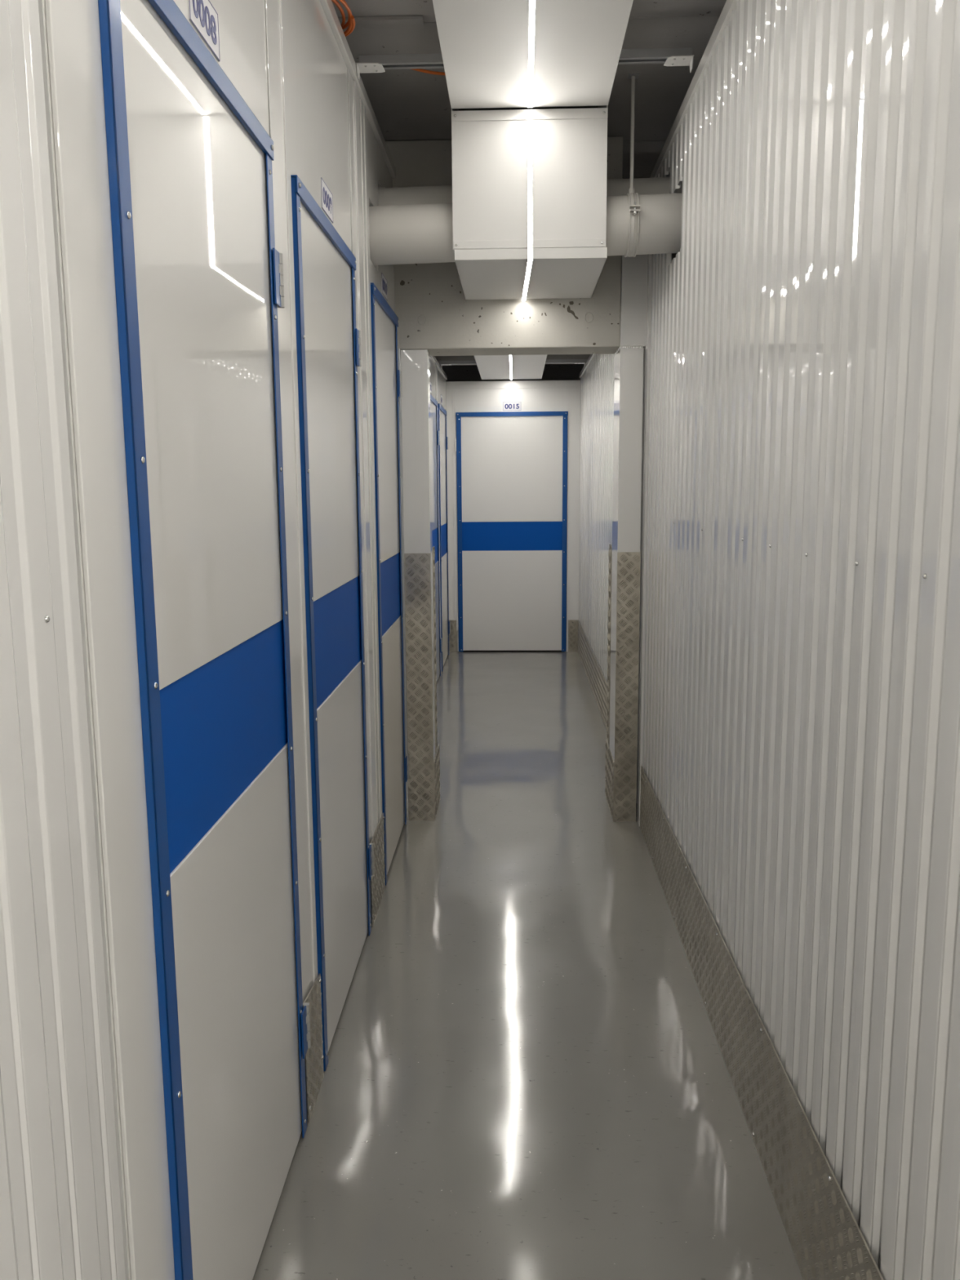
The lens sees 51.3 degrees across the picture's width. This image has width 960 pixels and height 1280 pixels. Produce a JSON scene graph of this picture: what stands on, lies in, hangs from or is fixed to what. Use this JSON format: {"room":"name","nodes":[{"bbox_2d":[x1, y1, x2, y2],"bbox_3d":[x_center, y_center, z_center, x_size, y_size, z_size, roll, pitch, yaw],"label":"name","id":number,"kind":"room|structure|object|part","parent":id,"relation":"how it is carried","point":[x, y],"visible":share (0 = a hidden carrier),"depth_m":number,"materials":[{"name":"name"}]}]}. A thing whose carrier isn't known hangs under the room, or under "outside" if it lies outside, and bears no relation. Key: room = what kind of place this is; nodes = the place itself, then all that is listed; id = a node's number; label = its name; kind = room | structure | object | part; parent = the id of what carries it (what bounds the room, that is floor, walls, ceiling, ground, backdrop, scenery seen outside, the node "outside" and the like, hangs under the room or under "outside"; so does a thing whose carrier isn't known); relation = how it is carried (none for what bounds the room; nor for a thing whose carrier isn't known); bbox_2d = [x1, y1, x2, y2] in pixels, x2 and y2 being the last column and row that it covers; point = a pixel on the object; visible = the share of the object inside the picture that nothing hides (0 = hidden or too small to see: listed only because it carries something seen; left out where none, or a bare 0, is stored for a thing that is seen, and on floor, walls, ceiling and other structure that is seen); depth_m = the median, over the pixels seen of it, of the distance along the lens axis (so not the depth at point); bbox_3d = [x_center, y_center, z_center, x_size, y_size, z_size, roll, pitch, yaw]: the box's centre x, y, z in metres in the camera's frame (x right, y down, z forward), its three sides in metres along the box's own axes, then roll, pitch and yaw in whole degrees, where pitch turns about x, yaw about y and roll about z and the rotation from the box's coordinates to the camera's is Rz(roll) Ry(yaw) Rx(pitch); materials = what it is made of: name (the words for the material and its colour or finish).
{"room":"self-storage corridor","nodes":[
{"label":"self-storage corridor","id":0,"kind":"room"},
{"bbox_2d":[0,0,395,1279],"bbox_3d":[-0.478,0.021,0.684,0.038,2.655,7.089,0,9,2],"label":"wall","id":1,"kind":"structure","parent":0,"point":[60,1214],"depth_m":1.09,"materials":[{"name":"white metal"}]},
{"bbox_2d":[44,0,149,1279],"bbox_3d":[-0.446,-0.052,1.161,0.006,2.655,0.044,0,9,2],"label":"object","id":2,"kind":"structure","parent":1,"relation":"attached to","point":[56,11],"depth_m":1.16,"materials":[{"name":"white metal"}]},
{"bbox_2d":[97,0,311,1279],"bbox_3d":[-0.426,0.127,1.735,0.044,2.116,0.839,0,9,2],"label":"door","id":3,"kind":"structure","parent":1,"relation":"in","point":[198,268],"depth_m":1.58,"materials":[{"name":"white metal"}]},
{"bbox_3d":[-0.440,-0.441,1.636,0.026,0.923,0.786,0,9,2],"label":"panel","id":4,"kind":"part","parent":3,"relation":"part of","materials":[{"name":"white metal"}]},
{"bbox_3d":[-0.431,0.721,1.815,0.027,0.897,0.786,0,9,2],"label":"panel","id":5,"kind":"part","parent":3,"relation":"part of","materials":[{"name":"white metal"}]},
{"bbox_2d":[188,0,220,61],"bbox_3d":[-0.434,-0.981,1.575,0.002,0.072,0.152,0,9,2],"label":"number sign","id":6,"kind":"object","parent":1,"relation":"attached to","point":[203,16],"visible":1,"depth_m":1.58,"materials":[{"name":"white plastic"}]},
{"bbox_2d":[265,0,318,1003],"bbox_3d":[-0.408,-0.214,2.201,0.006,2.655,0.160,0,9,2],"label":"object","id":7,"kind":"structure","parent":1,"relation":"attached to","point":[275,12],"depth_m":2.19,"materials":[{"name":"white metal"}]},
{"bbox_2d":[302,973,324,1124],"bbox_3d":[-0.392,0.953,2.369,0.007,0.297,0.188,0,9,2],"label":"kick plate","id":8,"kind":"object","parent":1,"relation":"attached to","point":[313,1059],"visible":0.92,"depth_m":2.37,"materials":[{"name":"metal"}]},
{"bbox_2d":[320,177,333,222],"bbox_3d":[-0.397,-1.140,2.597,0.002,0.072,0.152,0,9,2],"label":"number sign","id":9,"kind":"object","parent":1,"relation":"attached to","point":[326,194],"visible":1,"depth_m":2.59,"materials":[{"name":"white"}]},
{"bbox_2d":[290,174,373,1071],"bbox_3d":[-0.389,-0.030,2.747,0.044,2.116,0.829,0,9,2],"label":"door","id":10,"kind":"structure","parent":1,"relation":"in","point":[329,347],"depth_m":2.64,"materials":[{"name":"white metal"}]},
{"bbox_3d":[-0.403,-0.597,2.648,0.026,0.923,0.776,0,9,2],"label":"panel","id":11,"kind":"part","parent":10,"relation":"part of","materials":[{"name":"white metal"}]},
{"bbox_3d":[-0.394,0.565,2.828,0.027,0.897,0.776,0,9,2],"label":"panel","id":12,"kind":"part","parent":10,"relation":"part of","materials":[{"name":"white metal"}]},
{"bbox_2d":[320,0,395,178],"bbox_3d":[-0.476,-1.310,0.473,0.028,0.038,7.100,0,9,2],"label":"trim","id":13,"kind":"structure","parent":1,"relation":"attached to","point":[327,5],"depth_m":2.99,"materials":[{"name":"white metal"}]},
{"bbox_2d":[331,0,355,36],"bbox_3d":[-0.423,-1.708,2.725,0.160,0.037,0.271,0,9,2],"label":"cable coil","id":14,"kind":"object","parent":13,"relation":"on","point":[350,23],"visible":0.41,"depth_m":2.74,"materials":[{"name":"orange plastic"}]},
{"bbox_2d":[347,68,377,917],"bbox_3d":[-0.371,-0.370,3.210,0.007,2.655,0.183,0,9,2],"label":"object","id":15,"kind":"structure","parent":1,"relation":"attached to","point":[353,91],"depth_m":3.18,"materials":[{"name":"white metal"}]},
{"bbox_2d":[359,97,382,825],"bbox_3d":[-0.364,-0.398,3.391,0.008,2.655,0.103,0,9,2],"label":"trim","id":16,"kind":"structure","parent":1,"relation":"attached to","point":[363,133],"depth_m":3.34,"materials":[{"name":"white metal"}]},
{"bbox_2d":[355,62,385,79],"bbox_3d":[-0.329,-1.711,3.020,0.079,0.032,0.072,0,9,2],"label":"bracket","id":17,"kind":"object","parent":1,"relation":"attached to","point":[362,68],"visible":1,"depth_m":3.02,"materials":[{"name":"white metal"}]},
{"bbox_3d":[-0.329,-1.726,3.017,0.079,0.002,0.072,0,9,2],"label":"plate","id":18,"kind":"part","parent":17,"relation":"part of","materials":[{"name":"white metal"}]},
{"bbox_2d":[358,53,444,69],"bbox_3d":[-0.233,-1.740,3.010,0.258,0.024,0.045,0,9,2],"label":"channel","id":19,"kind":"object","parent":17,"relation":"attached to","point":[404,61],"visible":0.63,"depth_m":2.99,"materials":[{"name":"grey metal"}]},
{"bbox_2d":[370,813,385,927],"bbox_3d":[-0.352,0.789,3.464,0.007,0.287,0.325,0,9,2],"label":"kick plate","id":20,"kind":"object","parent":1,"relation":"attached to","point":[377,880],"visible":0.89,"depth_m":3.46,"materials":[{"name":"metal"}]},
{"bbox_2d":[381,272,387,300],"bbox_3d":[-0.355,-1.314,3.723,0.002,0.072,0.152,0,9,2],"label":"number sign","id":21,"kind":"object","parent":1,"relation":"attached to","point":[384,282],"visible":1,"depth_m":3.71,"materials":[{"name":"white plastic"}]},
{"bbox_2d":[370,282,408,885],"bbox_3d":[-0.349,-0.202,3.861,0.044,2.116,0.733,0,9,2],"label":"door","id":22,"kind":"structure","parent":1,"relation":"in","point":[386,375],"depth_m":3.80,"materials":[{"name":"white metal"}]},
{"bbox_3d":[-0.362,-0.770,3.762,0.026,0.923,0.680,0,9,2],"label":"panel","id":23,"kind":"part","parent":22,"relation":"part of","materials":[{"name":"white metal"}]},
{"bbox_3d":[-0.353,0.392,3.942,0.027,0.897,0.680,0,9,2],"label":"panel","id":24,"kind":"part","parent":22,"relation":"part of","materials":[{"name":"white metal"}]},
{"bbox_2d":[398,348,408,756],"bbox_3d":[-0.325,-0.336,4.200,0.011,1.715,0.023,0,9,2],"label":"trim","id":25,"kind":"structure","parent":1,"relation":"attached to","point":[399,354],"depth_m":4.19,"materials":[{"name":"silver metal"}]},
{"bbox_2d":[377,177,682,205],"bbox_3d":[0.157,-1.569,3.652,1.853,0.218,0.185,0,9,2],"label":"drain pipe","id":26,"kind":"object","parent":1,"relation":"attached to","point":[657,185],"visible":0.06,"depth_m":3.58,"materials":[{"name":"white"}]},
{"bbox_2d":[400,356,446,530],"bbox_3d":[-0.375,-0.712,6.487,0.030,2.330,4.403,0,9,2],"label":"wall","id":27,"kind":"structure","parent":0,"point":[441,380],"depth_m":7.61,"materials":[{"name":"white metal"}]},
{"bbox_2d":[430,394,442,681],"bbox_3d":[-0.334,-0.680,7.138,0.044,2.058,0.889,0,9,2],"label":"door","id":28,"kind":"structure","parent":27,"relation":"in","point":[433,402],"depth_m":7.35,"materials":[{"name":"white metal"}]},
{"bbox_3d":[-0.347,-1.228,7.042,0.026,0.904,0.836,0,9,2],"label":"panel","id":29,"kind":"part","parent":28,"relation":"part of","materials":[{"name":"white metal"}]},
{"bbox_3d":[-0.339,-0.103,7.216,0.027,0.874,0.836,0,9,2],"label":"panel","id":30,"kind":"part","parent":28,"relation":"part of","materials":[{"name":"white metal"}]},
{"bbox_2d":[435,364,441,673],"bbox_3d":[-0.315,-0.886,7.608,0.006,2.330,0.125,0,9,2],"label":"trim","id":31,"kind":"structure","parent":27,"relation":"attached to","point":[436,366],"depth_m":7.59,"materials":[{"name":"white metal"}]},
{"bbox_2d":[429,355,447,379],"bbox_3d":[-0.367,-1.889,6.365,0.028,0.027,4.223,0,9,2],"label":"trim","id":32,"kind":"structure","parent":27,"relation":"attached to","point":[433,357],"depth_m":7.60,"materials":[{"name":"white metal"}]},
{"bbox_2d":[438,403,450,671],"bbox_3d":[-0.298,-0.832,8.121,0.044,2.058,0.839,0,9,2],"label":"door","id":33,"kind":"structure","parent":27,"relation":"in","point":[443,439],"depth_m":8.12,"materials":[{"name":"white metal"}]},
{"bbox_3d":[-0.311,-1.381,8.025,0.026,0.904,0.786,0,9,2],"label":"panel","id":34,"kind":"part","parent":33,"relation":"part of","materials":[{"name":"white metal"}]},
{"bbox_3d":[-0.303,-0.255,8.199,0.027,0.874,0.786,0,9,2],"label":"panel","id":35,"kind":"part","parent":33,"relation":"part of","materials":[{"name":"white metal"}]},
{"bbox_3d":[-0.261,-2.127,7.787,0.079,0.033,0.072,0,9,2],"label":"bracket","id":36,"kind":"object","parent":27,"relation":"attached to","visible":0},
{"bbox_2d":[439,360,476,364],"bbox_3d":[-0.164,-2.155,7.775,0.306,0.024,0.045,0,9,2],"label":"channel","id":37,"kind":"object","parent":36,"relation":"attached to","point":[452,362],"visible":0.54,"depth_m":7.75,"materials":[{"name":"grey metal"}]},
{"bbox_2d":[445,387,580,652],"bbox_3d":[0.287,-1.015,8.640,1.220,2.260,0.030,0,9,2],"label":"wall","id":38,"kind":"structure","parent":0,"point":[553,399],"depth_m":8.50,"materials":[{"name":"white metal"}]},
{"bbox_2d":[448,620,457,652],"bbox_3d":[-0.234,-0.034,8.791,0.074,0.282,0.007,0,9,2],"label":"kick plate","id":39,"kind":"object","parent":38,"relation":"attached to","point":[453,636],"visible":0.94,"depth_m":8.79,"materials":[{"name":"metal"}]},
{"bbox_2d":[452,387,569,652],"bbox_3d":[0.270,-1.010,8.624,0.997,2.255,0.002,0,9,2],"label":"trim","id":40,"kind":"structure","parent":38,"relation":"attached to","point":[455,515],"depth_m":8.61,"materials":[{"name":"white metal"}]},
{"bbox_2d":[454,411,568,651],"bbox_3d":[0.270,-0.916,8.640,0.963,2.058,0.040,0,9,2],"label":"door","id":41,"kind":"structure","parent":38,"relation":"in","point":[512,466],"depth_m":8.63,"materials":[{"name":"white metal"}]},
{"bbox_3d":[0.273,-1.468,8.562,0.920,0.904,0.026,0,9,2],"label":"panel","id":42,"kind":"part","parent":41,"relation":"part of","materials":[{"name":"white metal"}]},
{"bbox_3d":[0.281,-0.343,8.736,0.920,0.874,0.027,0,9,2],"label":"panel","id":43,"kind":"part","parent":41,"relation":"part of","materials":[{"name":"white metal"}]},
{"bbox_2d":[502,401,520,410],"bbox_3d":[0.271,-1.979,8.474,0.152,0.072,0.002,0,9,2],"label":"number sign","id":44,"kind":"object","parent":38,"relation":"attached to","point":[511,406],"visible":1,"depth_m":8.47,"materials":[{"name":"white plastic"}]},
{"bbox_2d":[445,380,580,389],"bbox_3d":[0.269,-2.158,8.463,1.200,0.063,0.041,0,9,2],"label":"trim","id":45,"kind":"structure","parent":38,"relation":"attached to","point":[517,384],"depth_m":8.44,"materials":[{"name":"white metal"}]},
{"bbox_2d":[568,619,577,652],"bbox_3d":[0.813,-0.035,8.750,0.086,0.282,0.008,0,9,2],"label":"kick plate","id":46,"kind":"object","parent":38,"relation":"attached to","point":[572,624],"visible":1,"depth_m":8.75,"materials":[{"name":"metal"}]},
{"bbox_2d":[252,643,803,1279],"bbox_3d":[1.173,1.000,3.293,5.300,0.100,12.283,0,9,2],"label":"floor","id":47,"kind":"structure","parent":0,"point":[526,1077],"depth_m":2.54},
{"bbox_2d":[400,349,435,779],"bbox_3d":[-0.257,-0.219,4.380,0.111,1.998,0.300,0,9,2],"label":"pilaster","id":48,"kind":"object","parent":47,"relation":"on","point":[415,363],"visible":0.36,"depth_m":4.15,"materials":[{"name":"white metal"}]},
{"bbox_2d":[404,553,434,820],"bbox_3d":[-0.261,0.214,4.293,0.114,1.169,0.004,0,9,2],"label":"plate","id":49,"kind":"object","parent":48,"relation":"attached to","point":[417,566],"visible":1,"depth_m":4.29,"materials":[{"name":"metal"}]},
{"bbox_2d":[432,546,437,752],"bbox_3d":[-0.216,0.046,4.445,0.042,0.917,0.080,0,9,2],"label":"guard","id":50,"kind":"object","parent":48,"relation":"attached to","point":[433,548],"visible":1,"depth_m":4.43,"materials":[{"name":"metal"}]},
{"bbox_2d":[433,743,440,820],"bbox_3d":[-0.192,0.635,4.510,0.006,0.268,0.300,0,9,2],"label":"plate","id":51,"kind":"object","parent":48,"relation":"attached to","point":[437,760],"visible":1,"depth_m":4.49,"materials":[{"name":"metal"}]},
{"bbox_2d":[609,347,643,768],"bbox_3d":[0.628,-0.225,4.388,0.094,1.994,0.380,0,9,2],"label":"pilaster","id":52,"kind":"object","parent":47,"relation":"on","point":[628,362],"visible":0.48,"depth_m":4.13,"materials":[{"name":"white metal"}]},
{"bbox_2d":[606,542,612,743],"bbox_3d":[0.607,0.019,4.583,0.044,0.917,0.100,0,9,2],"label":"guard","id":53,"kind":"object","parent":52,"relation":"attached to","point":[610,553],"visible":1,"depth_m":4.56,"materials":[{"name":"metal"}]},
{"bbox_2d":[604,739,614,821],"bbox_3d":[0.584,0.628,4.524,0.006,0.268,0.385,0,9,2],"label":"plate","id":54,"kind":"object","parent":52,"relation":"attached to","point":[610,763],"visible":1,"depth_m":4.49,"materials":[{"name":"metal"}]},
{"bbox_2d":[613,551,640,822],"bbox_3d":[0.625,0.212,4.260,0.096,1.170,0.004,0,9,2],"label":"plate","id":55,"kind":"object","parent":52,"relation":"attached to","point":[628,595],"visible":1,"depth_m":4.26,"materials":[{"name":"metal"}]},
{"bbox_2d":[331,0,726,141],"bbox_3d":[1.063,-1.514,0.385,5.300,0.160,7.300,0,9,2],"label":"ceiling","id":56,"kind":"structure","parent":0,"point":[407,104],"depth_m":3.33,"materials":[{"name":"concrete"}]},
{"bbox_2d":[337,15,424,28],"bbox_3d":[-0.480,-1.811,2.940,0.630,0.012,0.046,0,9,2],"label":"beam","id":57,"kind":"structure","parent":56,"relation":"attached to","point":[405,20],"depth_m":2.92,"materials":[{"name":"metal"}]},
{"bbox_2d":[385,136,622,355],"bbox_3d":[-0.240,-1.598,4.129,1.620,0.800,0.233,0,9,2],"label":"beam","id":58,"kind":"structure","parent":56,"relation":"attached to","point":[433,311],"depth_m":4.04,"materials":[{"name":"paint"}]},
{"bbox_2d":[432,0,633,299],"bbox_3d":[0.061,-1.131,0.485,0.511,0.606,7.089,0,9,2],"label":"air duct","id":59,"kind":"object","parent":56,"relation":"hanging from","point":[484,43],"depth_m":3.27,"materials":[{"name":"white metal"}]},
{"bbox_2d":[411,68,444,75],"bbox_3d":[-0.165,-1.796,3.155,0.126,0.024,0.009,-1,9,-7],"label":"cable","id":60,"kind":"object","parent":59,"relation":"attached to","point":[422,70],"visible":0.71,"depth_m":3.15,"materials":[{"name":"orange plastic"}]},
{"bbox_2d":[521,0,535,301],"bbox_3d":[0.046,-1.059,0.507,0.036,0.481,7.028,0,9,2],"label":"strip light","id":61,"kind":"object","parent":59,"relation":"attached to","point":[531,2],"visible":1,"depth_m":3.26,"materials":[{"name":"white plastic"}]},
{"bbox_2d":[521,262,532,301],"bbox_3d":[0.170,-1.307,3.666,0.014,0.002,0.704,0,9,1],"label":"strip light","id":62,"kind":"object","parent":61,"relation":"attached to","point":[528,268],"depth_m":3.62,"materials":[{"name":"white plastic"}]},
{"bbox_2d":[528,109,532,261],"bbox_3d":[0.164,-1.484,3.274,0.015,0.470,0.006,0,9,2],"label":"strip light","id":63,"kind":"object","parent":61,"relation":"attached to","point":[530,112],"depth_m":3.27,"materials":[{"name":"white plastic"}]},
{"bbox_2d":[528,0,535,107],"bbox_3d":[0.030,-1.231,0.109,0.049,0.002,6.295,0,9,2],"label":"diffuser","id":64,"kind":"object","parent":61,"relation":"attached to","point":[531,2],"depth_m":2.78,"materials":[{"name":"white plastic"}]},
{"bbox_3d":[0.162,-1.510,3.288,0.508,0.430,0.004,0,9,2],"label":"panel","id":65,"kind":"part","parent":59,"relation":"part of","materials":[{"name":"white metal"}]},
{"bbox_2d":[617,47,693,72],"bbox_3d":[0.519,-1.724,2.986,0.225,0.057,0.072,0,9,2],"label":"channel","id":66,"kind":"object","parent":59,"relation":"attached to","point":[653,55],"depth_m":2.96,"materials":[{"name":"grey metal"}]},
{"bbox_3d":[0.592,-1.712,2.986,0.079,0.032,0.072,0,9,2],"label":"ceiling bracket","id":67,"kind":"part","parent":66,"relation":"part of","materials":[{"name":"grey metal"}]},
{"bbox_3d":[0.592,-1.727,2.983,0.079,0.002,0.072,0,9,2],"label":"plate","id":68,"kind":"part","parent":66,"relation":"part of","materials":[{"name":"white metal"}]},
{"bbox_2d":[624,73,640,257],"bbox_3d":[0.514,-1.600,3.379,0.036,0.578,0.227,0,9,2],"label":"hanger","id":69,"kind":"object","parent":56,"relation":"hanging from","point":[633,198],"visible":0.84,"depth_m":3.35,"materials":[{"name":"white metal"}]},
{"bbox_3d":[0.514,-1.700,3.375,0.012,0.378,0.012,0,9,2],"label":"rod","id":70,"kind":"part","parent":69,"relation":"part of","materials":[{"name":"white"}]},
{"bbox_3d":[0.513,-1.886,3.347,0.036,0.003,0.036,0,9,2],"label":"ceiling plate","id":71,"kind":"part","parent":69,"relation":"part of","materials":[{"name":"silver metal"}]},
{"bbox_2d":[434,140,676,598],"bbox_3d":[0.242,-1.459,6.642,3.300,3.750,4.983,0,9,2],"label":"ceiling","id":72,"kind":"structure","parent":0,"point":[646,153],"depth_m":7.96,"materials":[{"name":"concrete"}]},
{"bbox_2d":[474,355,546,379],"bbox_3d":[0.188,-2.104,6.302,0.504,0.470,4.225,0,9,2],"label":"air duct","id":73,"kind":"object","parent":72,"relation":"hanging from","point":[490,366],"depth_m":7.53,"materials":[{"name":"white metal"}]},
{"bbox_2d":[509,355,512,379],"bbox_3d":[0.196,-1.885,6.460,0.017,0.011,3.850,0,9,2],"label":"strip light","id":74,"kind":"object","parent":73,"relation":"attached to","point":[510,356],"visible":0.35,"depth_m":7.40,"materials":[{"name":"white plastic"}]},
{"bbox_2d":[620,254,647,346],"bbox_3d":[0.636,-1.492,3.990,0.139,0.620,0.014,0,9,2],"label":"wall panel","id":75,"kind":"object","parent":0,"point":[634,269],"visible":0.31,"depth_m":4.00,"materials":[{"name":"white metal"}]},
{"bbox_2d":[578,0,959,1279],"bbox_3d":[0.710,-0.566,4.588,0.025,2.605,8.069,0,9,2],"label":"wall","id":76,"kind":"structure","parent":0,"point":[801,757],"depth_m":1.74,"materials":[{"name":"white metal"}]},
{"bbox_2d":[368,192,682,265],"bbox_3d":[0.149,-1.408,3.434,1.854,0.233,0.189,0,9,2],"label":"drain pipe","id":77,"kind":"object","parent":76,"relation":"hanging from","point":[415,233],"visible":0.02,"depth_m":3.36,"materials":[{"name":"white metal"}]},
{"bbox_2d":[545,359,587,363],"bbox_3d":[0.664,-2.156,7.745,0.338,0.024,0.045,0,9,2],"label":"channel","id":78,"kind":"object","parent":76,"relation":"attached to","point":[553,361],"visible":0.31,"depth_m":7.72,"materials":[{"name":"grey metal"}]},
{"bbox_2d":[577,620,607,728],"bbox_3d":[0.784,0.277,6.738,0.004,0.282,4.040,0,9,2],"label":"kick plate","id":79,"kind":"object","parent":76,"relation":"attached to","point":[597,680],"visible":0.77,"depth_m":6.95,"materials":[{"name":"metal"}]},
{"bbox_2d":[579,302,621,377],"bbox_3d":[0.777,-1.895,6.322,0.038,0.028,4.223,0,9,2],"label":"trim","id":80,"kind":"structure","parent":76,"relation":"attached to","point":[591,357],"depth_m":7.54,"materials":[{"name":"white metal"}]},
{"bbox_2d":[637,253,652,826],"bbox_3d":[0.693,-0.490,4.119,0.040,2.600,0.065,0,9,2],"label":"trim","id":81,"kind":"structure","parent":76,"relation":"attached to","point":[649,255],"depth_m":4.11,"materials":[{"name":"white metal"}]},
{"bbox_2d":[649,0,737,177],"bbox_3d":[0.621,-1.524,2.171,0.038,0.040,3.600,0,9,2],"label":"trim","id":82,"kind":"structure","parent":76,"relation":"attached to","point":[730,5],"depth_m":2.90,"materials":[{"name":"white metal"}]},
{"bbox_2d":[640,765,883,1279],"bbox_3d":[0.622,0.906,2.545,0.004,0.322,3.600,0,9,2],"label":"kick plate","id":83,"kind":"object","parent":76,"relation":"attached to","point":[827,1242],"visible":1,"depth_m":2.13,"materials":[{"name":"metal"}]}
]}

